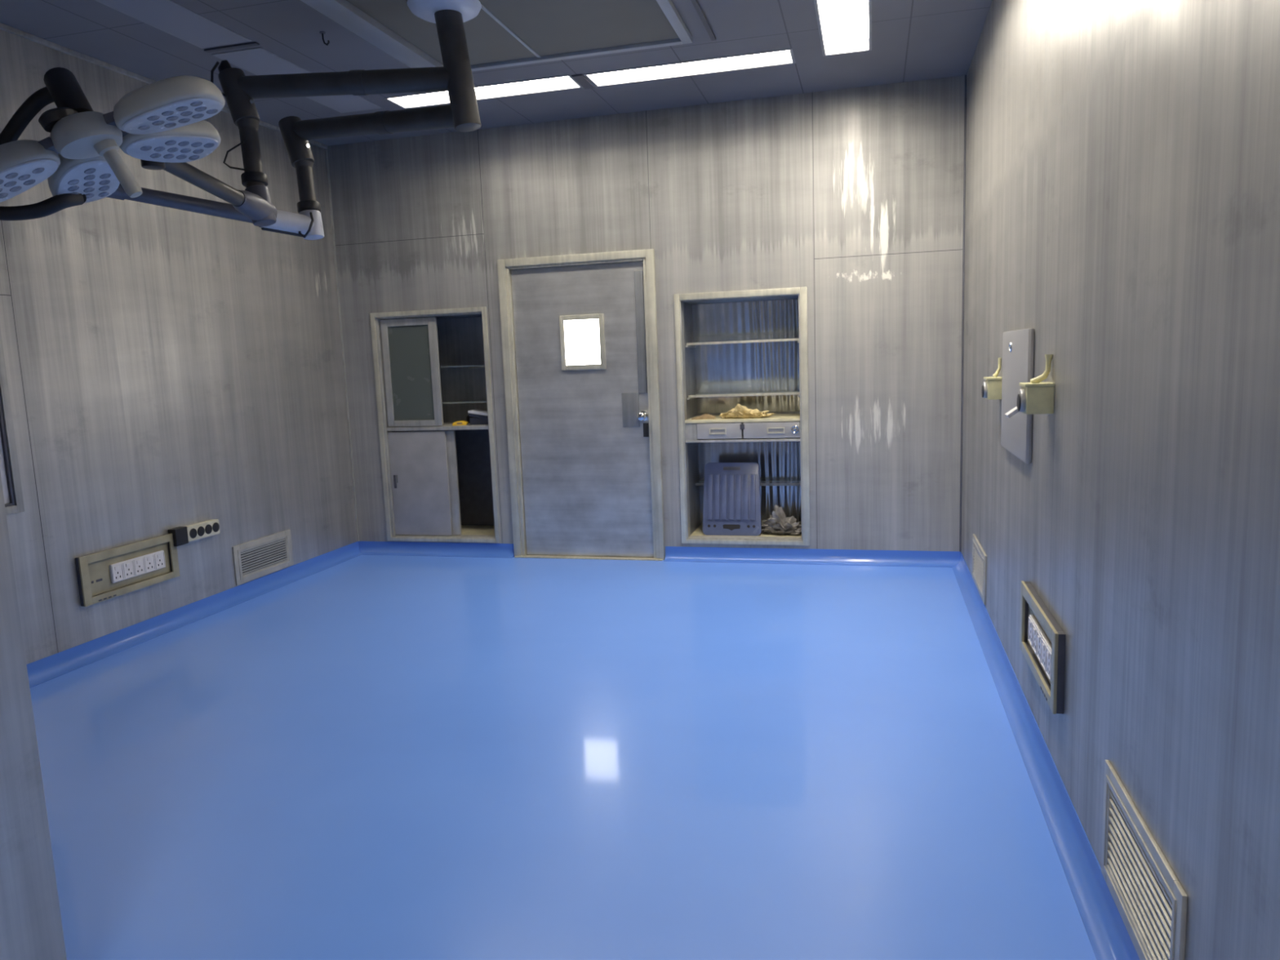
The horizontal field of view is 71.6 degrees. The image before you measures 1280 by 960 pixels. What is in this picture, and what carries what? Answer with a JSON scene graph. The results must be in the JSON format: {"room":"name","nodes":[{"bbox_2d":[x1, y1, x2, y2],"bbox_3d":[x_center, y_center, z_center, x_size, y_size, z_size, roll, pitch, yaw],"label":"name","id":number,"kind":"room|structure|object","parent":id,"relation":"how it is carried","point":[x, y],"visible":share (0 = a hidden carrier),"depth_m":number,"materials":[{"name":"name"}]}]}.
{"room":"operating room","nodes":[
{"label":"operating room","id":0,"kind":"room"},
{"bbox_2d":[0,472,66,959],"bbox_3d":[-2.715,-0.079,0.553,2.090,3.000,3.100,0,8,15],"label":"wall","id":1,"kind":"structure","parent":0,"point":[31,928],"depth_m":1.85,"materials":[{"name":"metal"}]},
{"bbox_2d":[0,29,357,664],"bbox_3d":[-3.221,-0.392,2.988,0.120,3.000,7.600,0,8,15],"label":"wall","id":2,"kind":"structure","parent":0,"point":[166,368],"depth_m":4.89,"materials":[{"name":"metal"}]},
{"bbox_2d":[0,328,24,515],"bbox_3d":[-3.042,-0.255,3.452,0.030,0.990,1.256,0,8,15],"label":"window","id":3,"kind":"structure","parent":2,"relation":"in","point":[9,465],"depth_m":4.04,"materials":[{"name":"metal"}]},
{"bbox_2d":[75,533,179,606],"bbox_3d":[-2.693,0.462,4.697,0.032,0.250,0.630,0,8,15],"label":"outlet box","id":4,"kind":"object","parent":2,"relation":"attached to","point":[110,569],"visible":1,"depth_m":4.66,"materials":[{"name":"beige metal"}]},
{"bbox_2d":[111,563,124,582],"bbox_3d":[-2.707,0.480,4.605,0.005,0.084,0.065,0,8,15],"label":"socket","id":5,"kind":"object","parent":4,"relation":"attached to","point":[117,569],"depth_m":4.61,"materials":[{"name":"white plastic"}]},
{"bbox_2d":[123,560,134,578],"bbox_3d":[-2.689,0.470,4.673,0.005,0.084,0.065,0,8,15],"label":"socket","id":6,"kind":"object","parent":4,"relation":"attached to","point":[128,565],"depth_m":4.67,"materials":[{"name":"white plastic"}]},
{"bbox_2d":[133,557,145,575],"bbox_3d":[-2.672,0.461,4.741,0.005,0.084,0.065,0,8,15],"label":"socket","id":7,"kind":"object","parent":4,"relation":"attached to","point":[139,562],"depth_m":4.74,"materials":[{"name":"white plastic"}]},
{"bbox_2d":[144,554,155,572],"bbox_3d":[-2.654,0.451,4.809,0.005,0.084,0.065,0,8,15],"label":"socket","id":8,"kind":"object","parent":4,"relation":"attached to","point":[149,559],"depth_m":4.81,"materials":[{"name":"white plastic"}]},
{"bbox_2d":[154,551,165,568],"bbox_3d":[-2.636,0.441,4.877,0.005,0.084,0.065,0,8,15],"label":"socket","id":9,"kind":"object","parent":4,"relation":"attached to","point":[159,557],"depth_m":4.88,"materials":[{"name":"white plastic"}]},
{"bbox_2d":[0,22,327,148],"bbox_3d":[-2.822,-2.083,4.247,0.022,0.022,4.488,0,8,15],"label":"trim","id":10,"kind":"structure","parent":2,"relation":"attached to","point":[3,27],"depth_m":4.46,"materials":[{"name":"metal"}]},
{"bbox_2d":[168,519,219,546],"bbox_3d":[-2.570,0.299,5.132,0.052,0.098,0.356,0,8,15],"label":"strip","id":11,"kind":"object","parent":2,"relation":"attached to","point":[181,535],"visible":1,"depth_m":5.10,"materials":[{"name":"white plastic"}]},
{"bbox_2d":[189,528,196,538],"bbox_3d":[-2.563,0.306,5.089,0.008,0.058,0.058,0,8,15],"label":"socket","id":12,"kind":"object","parent":11,"relation":"attached to","point":[193,531],"depth_m":5.08,"materials":[{"name":"black plastic"}]},
{"bbox_2d":[197,526,204,536],"bbox_3d":[-2.547,0.297,5.148,0.008,0.058,0.058,0,8,15],"label":"socket","id":13,"kind":"object","parent":11,"relation":"attached to","point":[201,530],"depth_m":5.15,"materials":[{"name":"black plastic"}]},
{"bbox_2d":[204,524,212,533],"bbox_3d":[-2.532,0.289,5.206,0.008,0.058,0.058,0,8,15],"label":"socket","id":14,"kind":"object","parent":11,"relation":"attached to","point":[208,527],"depth_m":5.20,"materials":[{"name":"black plastic"}]},
{"bbox_2d":[212,522,219,532],"bbox_3d":[-2.517,0.280,5.264,0.008,0.058,0.058,0,8,15],"label":"socket","id":15,"kind":"object","parent":11,"relation":"attached to","point":[215,526],"depth_m":5.26,"materials":[{"name":"black plastic"}]},
{"bbox_2d":[26,541,361,688],"bbox_3d":[-2.692,0.829,4.646,0.058,0.093,4.500,0,8,15],"label":"baseboard","id":16,"kind":"structure","parent":2,"relation":"attached to","point":[46,668],"depth_m":4.99,"materials":[{"name":"blue plastic"}]},
{"bbox_2d":[232,529,293,585],"bbox_3d":[-2.429,0.494,5.745,0.013,0.245,0.560,0,8,15],"label":"air vent","id":17,"kind":"object","parent":2,"relation":"in","point":[257,554],"visible":1,"depth_m":5.72,"materials":[{"name":"metal"}]},
{"bbox_2d":[0,0,992,146],"bbox_3d":[-1.111,-1.931,2.211,4.603,0.100,7.840,0,8,15],"label":"ceiling","id":18,"kind":"structure","parent":0,"point":[913,40],"depth_m":4.64,"materials":[{"name":"tile"}]},
{"bbox_2d":[94,0,251,48],"bbox_3d":[-2.176,-2.055,3.797,0.288,0.004,1.168,0,8,15],"label":"recessed light","id":19,"kind":"object","parent":18,"relation":"in","point":[169,16],"visible":1,"depth_m":4.04,"materials":[{"name":"white plastic"}]},
{"bbox_2d":[204,41,259,53],"bbox_3d":[-2.020,-2.140,4.391,0.300,0.008,0.030,0,8,15],"label":"trim","id":20,"kind":"structure","parent":18,"relation":"attached to","point":[254,43],"depth_m":4.38,"materials":[{"name":"grey metal"}]},
{"bbox_2d":[0,0,481,239],"bbox_3d":[-1.685,-1.479,3.455,1.425,1.075,2.008,1,8,24],"label":"lamp","id":21,"kind":"object","parent":18,"relation":"hanging from","point":[161,124],"visible":1,"depth_m":3.76,"materials":[{"name":"silver metal"}]},
{"bbox_2d":[211,47,311,75],"bbox_3d":[-1.972,-2.178,4.642,0.293,0.005,0.421,0,8,15],"label":"recessed light","id":22,"kind":"object","parent":18,"relation":"in","point":[259,61],"depth_m":4.62,"materials":[{"name":"white plastic"}]},
{"bbox_2d":[319,31,329,45],"bbox_3d":[-1.509,-2.112,4.251,0.048,0.064,0.028,0,8,15],"label":"ceiling hook","id":23,"kind":"object","parent":18,"relation":"attached to","point":[322,33],"visible":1,"depth_m":4.25,"materials":[{"name":"black metal"}]},
{"bbox_2d":[306,94,382,112],"bbox_3d":[-1.782,-2.285,5.369,0.293,0.005,0.372,0,8,15],"label":"recessed light","id":24,"kind":"object","parent":18,"relation":"in","point":[347,103],"depth_m":5.38,"materials":[{"name":"white plastic"}]},
{"bbox_2d":[383,91,449,109],"bbox_3d":[-1.309,-2.338,5.371,0.408,0.074,0.257,0,8,15],"label":"ceiling light","id":25,"kind":"object","parent":18,"relation":"attached to","point":[433,98],"depth_m":5.48,"materials":[{"name":"white plastic"}]},
{"bbox_2d":[300,0,692,71],"bbox_3d":[-0.749,-2.069,3.652,1.535,0.045,2.180,0,8,15],"label":"ceiling vent","id":26,"kind":"object","parent":18,"relation":"in","point":[503,33],"visible":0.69,"depth_m":4.26,"materials":[{"name":"grey metal"}]},
{"bbox_2d":[474,74,582,100],"bbox_3d":[-0.697,-2.340,5.210,0.681,0.074,0.258,0,8,15],"label":"ceiling light","id":27,"kind":"object","parent":18,"relation":"attached to","point":[505,90],"depth_m":5.31,"materials":[{"name":"white plastic"}]},
{"bbox_2d":[403,76,568,97],"bbox_3d":[-0.937,-2.368,5.275,1.147,0.004,0.217,0,8,15],"label":"diffuser","id":28,"kind":"object","parent":27,"relation":"attached to","point":[563,79],"depth_m":5.35,"materials":[{"name":"white plastic"}]},
{"bbox_2d":[571,74,595,88],"bbox_3d":[-0.326,-2.306,5.140,0.064,0.010,0.250,0,8,15],"label":"trim","id":29,"kind":"structure","parent":18,"relation":"attached to","point":[580,79],"depth_m":5.12,"materials":[{"name":"grey metal"}]},
{"bbox_2d":[582,48,795,87],"bbox_3d":[0.274,-2.345,4.983,1.168,0.074,0.248,0,8,15],"label":"ceiling light","id":30,"kind":"object","parent":18,"relation":"attached to","point":[785,56],"visible":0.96,"depth_m":5.07,"materials":[{"name":"white plastic"}]},
{"bbox_2d":[597,50,789,75],"bbox_3d":[0.273,-2.374,4.979,1.137,0.004,0.217,0,8,15],"label":"diffuser","id":31,"kind":"object","parent":30,"relation":"attached to","point":[785,53],"depth_m":5.07,"materials":[{"name":"white plastic"}]},
{"bbox_2d":[690,0,715,40],"bbox_3d":[0.127,-2.107,3.569,0.024,0.012,2.000,0,8,15],"label":"ceiling track","id":32,"kind":"object","parent":18,"relation":"attached to","point":[695,2],"visible":1,"depth_m":4.24,"materials":[{"name":"grey metal"}]},
{"bbox_2d":[813,0,871,56],"bbox_3d":[0.976,-2.272,4.249,0.258,0.074,1.193,0,8,15],"label":"ceiling light","id":33,"kind":"object","parent":18,"relation":"attached to","point":[845,26],"visible":1,"depth_m":4.56,"materials":[{"name":"white plastic"}]},
{"bbox_2d":[819,0,868,42],"bbox_3d":[0.975,-2.300,4.245,0.227,0.004,1.162,0,8,15],"label":"diffuser","id":34,"kind":"object","parent":33,"relation":"attached to","point":[842,20],"depth_m":4.52,"materials":[{"name":"white plastic"}]},
{"bbox_2d":[30,555,1096,959],"bbox_3d":[-0.994,1.138,2.630,4.363,0.100,7.600,0,8,15],"label":"floor","id":35,"kind":"structure","parent":0,"point":[362,757],"depth_m":3.02,"materials":[{"name":"blue plastic"}]},
{"bbox_2d":[327,75,964,557],"bbox_3d":[-0.091,-0.936,6.099,4.603,3.000,0.080,0,8,15],"label":"wall","id":36,"kind":"structure","parent":0,"point":[853,197],"depth_m":5.79,"materials":[{"name":"metal"}]},
{"bbox_2d":[324,148,359,541],"bbox_3d":[-2.209,-0.971,6.599,0.012,2.907,0.012,0,8,15],"label":"trim","id":37,"kind":"structure","parent":36,"relation":"attached to","point":[326,153],"depth_m":6.59,"materials":[{"name":"metal"}]},
{"bbox_2d":[369,306,500,542],"bbox_3d":[-1.440,-0.414,6.725,0.918,1.700,0.486,0,8,15],"label":"cabinet","id":38,"kind":"object","parent":36,"relation":"attached to","point":[432,366],"visible":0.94,"depth_m":6.61,"materials":[{"name":"metal"}]},
{"bbox_2d":[386,422,488,431],"bbox_3d":[-1.435,-0.409,6.732,0.827,0.027,0.448,0,8,15],"label":"shelf","id":39,"kind":"object","parent":38,"relation":"attached to","point":[445,425],"depth_m":6.55,"materials":[{"name":"metal"}]},
{"bbox_2d":[452,420,468,425],"bbox_3d":[-1.334,-0.424,6.593,0.113,0.032,0.061,-2,8,-2],"label":"sponge","id":40,"kind":"object","parent":38,"relation":"on","point":[460,422],"visible":1,"depth_m":6.56,"materials":[{"name":"yellow plastic"}]},
{"bbox_2d":[466,415,473,422],"bbox_3d":[-1.281,-0.481,6.810,0.098,0.082,0.098,-5,8,-19],"label":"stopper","id":41,"kind":"object","parent":38,"relation":"on","point":[468,416],"visible":0.11,"depth_m":6.77,"materials":[{"name":"black"}]},
{"bbox_2d":[467,408,488,424],"bbox_3d":[-1.150,-0.473,6.631,0.218,0.106,0.176,-1,8,8],"label":"storage box","id":42,"kind":"object","parent":38,"relation":"on","point":[480,416],"visible":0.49,"depth_m":6.56,"materials":[{"name":"black plastic"}]},
{"bbox_2d":[497,248,665,560],"bbox_3d":[-0.407,-0.490,6.197,1.120,2.115,0.135,0,8,15],"label":"door","id":43,"kind":"structure","parent":36,"relation":"in","point":[580,345],"depth_m":6.21,"materials":[{"name":"metal"}]},
{"bbox_2d":[358,541,960,567],"bbox_3d":[-0.054,0.513,6.229,4.363,0.093,0.058,0,8,15],"label":"baseboard","id":44,"kind":"structure","parent":36,"relation":"attached to","point":[673,553],"depth_m":6.04,"materials":[{"name":"blue plastic"}]},
{"bbox_2d":[674,286,809,545],"bbox_3d":[0.742,-0.435,6.158,0.873,1.694,0.498,0,8,15],"label":"wall shelf unit","id":45,"kind":"object","parent":36,"relation":"attached to","point":[748,348],"visible":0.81,"depth_m":6.22,"materials":[{"name":"metal"}]},
{"bbox_2d":[691,413,715,419],"bbox_3d":[0.438,-0.440,6.129,0.168,0.034,0.115,-2,8,3],"label":"folded paper","id":46,"kind":"object","parent":45,"relation":"on","point":[705,416],"visible":1,"depth_m":6.07,"materials":[{"name":"beige paper"}]},
{"bbox_2d":[702,462,761,536],"bbox_3d":[0.640,0.133,6.173,0.410,0.503,0.115,0,8,15],"label":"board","id":47,"kind":"object","parent":45,"relation":"on","point":[731,491],"visible":1,"depth_m":6.15,"materials":[{"name":"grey plastic"}]},
{"bbox_2d":[719,404,775,418],"bbox_3d":[0.724,-0.473,6.059,0.417,0.098,0.181,0,8,15],"label":"crumpled cloth","id":48,"kind":"object","parent":45,"relation":"on","point":[740,411],"visible":1,"depth_m":6.01,"materials":[{"name":"beige fabric"}]},
{"bbox_2d":[761,504,801,535],"bbox_3d":[0.979,0.270,6.173,0.406,0.199,0.291,0,8,15],"label":"plastic sheet","id":49,"kind":"object","parent":45,"relation":"on","point":[778,523],"visible":0.9,"depth_m":6.11,"materials":[{"name":"plastic"}]},
{"bbox_2d":[959,75,966,551],"bbox_3d":[2.000,-0.980,5.498,0.012,2.907,0.012,0,8,15],"label":"trim","id":50,"kind":"structure","parent":36,"relation":"attached to","point":[965,86],"depth_m":5.49,"materials":[{"name":"grey metal"}]},
{"bbox_2d":[961,0,1279,959],"bbox_3d":[1.116,-0.401,1.853,0.120,3.000,7.600,0,8,15],"label":"wall","id":51,"kind":"structure","parent":0,"point":[1122,206],"depth_m":1.87,"materials":[{"name":"metal"}]},
{"bbox_2d":[972,533,986,604],"bbox_3d":[1.795,0.463,4.705,0.013,0.250,0.560,0,8,15],"label":"air vent","id":52,"kind":"object","parent":51,"relation":"in","point":[979,556],"visible":1,"depth_m":4.65,"materials":[{"name":"metal"}]},
{"bbox_2d":[981,357,1002,399],"bbox_3d":[1.552,-0.447,3.915,0.080,0.180,0.119,0,8,15],"label":"outlet","id":53,"kind":"object","parent":51,"relation":"attached to","point":[991,389],"visible":0.95,"depth_m":3.87,"materials":[{"name":"plastic"}]},
{"bbox_2d":[1000,328,1034,463],"bbox_3d":[1.456,-0.339,3.444,0.028,0.480,0.640,0,8,15],"label":"wall plate","id":54,"kind":"object","parent":51,"relation":"attached to","point":[1018,345],"visible":0.98,"depth_m":3.37,"materials":[{"name":"silver metal"}]},
{"bbox_2d":[1004,354,1054,417],"bbox_3d":[1.249,-0.299,2.844,0.131,0.201,0.124,0,8,15],"label":"outlet","id":55,"kind":"object","parent":51,"relation":"attached to","point":[1035,397],"visible":1,"depth_m":2.79,"materials":[{"name":"plastic"}]},
{"bbox_2d":[1019,580,1066,714],"bbox_3d":[1.323,0.533,2.938,0.032,0.250,0.630,0,8,15],"label":"outlet box","id":56,"kind":"object","parent":51,"relation":"attached to","point":[1042,638],"visible":1,"depth_m":2.84,"materials":[{"name":"beige metal"}]},
{"bbox_2d":[1027,616,1033,646],"bbox_3d":[1.344,0.522,3.056,0.005,0.084,0.075,0,8,15],"label":"socket","id":57,"kind":"object","parent":56,"relation":"attached to","point":[1030,634],"depth_m":3.05,"materials":[{"name":"white plastic"}]},
{"bbox_2d":[1031,623,1037,653],"bbox_3d":[1.323,0.533,2.978,0.005,0.084,0.075,0,8,15],"label":"socket","id":58,"kind":"object","parent":56,"relation":"attached to","point":[1034,626],"depth_m":2.97,"materials":[{"name":"white plastic"}]},
{"bbox_2d":[1035,631,1041,662],"bbox_3d":[1.303,0.544,2.901,0.005,0.084,0.075,0,8,15],"label":"socket","id":59,"kind":"object","parent":56,"relation":"attached to","point":[1038,633],"depth_m":2.90,"materials":[{"name":"white plastic"}]},
{"bbox_2d":[1040,638,1046,671],"bbox_3d":[1.283,0.556,2.823,0.005,0.084,0.075,0,8,15],"label":"socket","id":60,"kind":"object","parent":56,"relation":"attached to","point":[1043,641],"depth_m":2.82,"materials":[{"name":"white plastic"}]},
{"bbox_2d":[1045,646,1051,680],"bbox_3d":[1.263,0.567,2.746,0.005,0.084,0.075,0,8,15],"label":"socket","id":61,"kind":"object","parent":56,"relation":"attached to","point":[1048,649],"depth_m":2.74,"materials":[{"name":"white plastic"}]},
{"bbox_2d":[951,551,1139,959],"bbox_3d":[1.084,1.038,2.073,0.058,0.093,7.600,0,8,15],"label":"baseboard","id":62,"kind":"structure","parent":51,"relation":"attached to","point":[1109,939],"depth_m":2.65,"materials":[{"name":"blue plastic"}]},
{"bbox_2d":[1101,760,1187,959],"bbox_3d":[1.061,0.858,1.896,0.013,0.290,0.560,0,8,15],"label":"air vent","id":63,"kind":"object","parent":51,"relation":"in","point":[1150,900],"visible":1,"depth_m":1.87,"materials":[{"name":"metal"}]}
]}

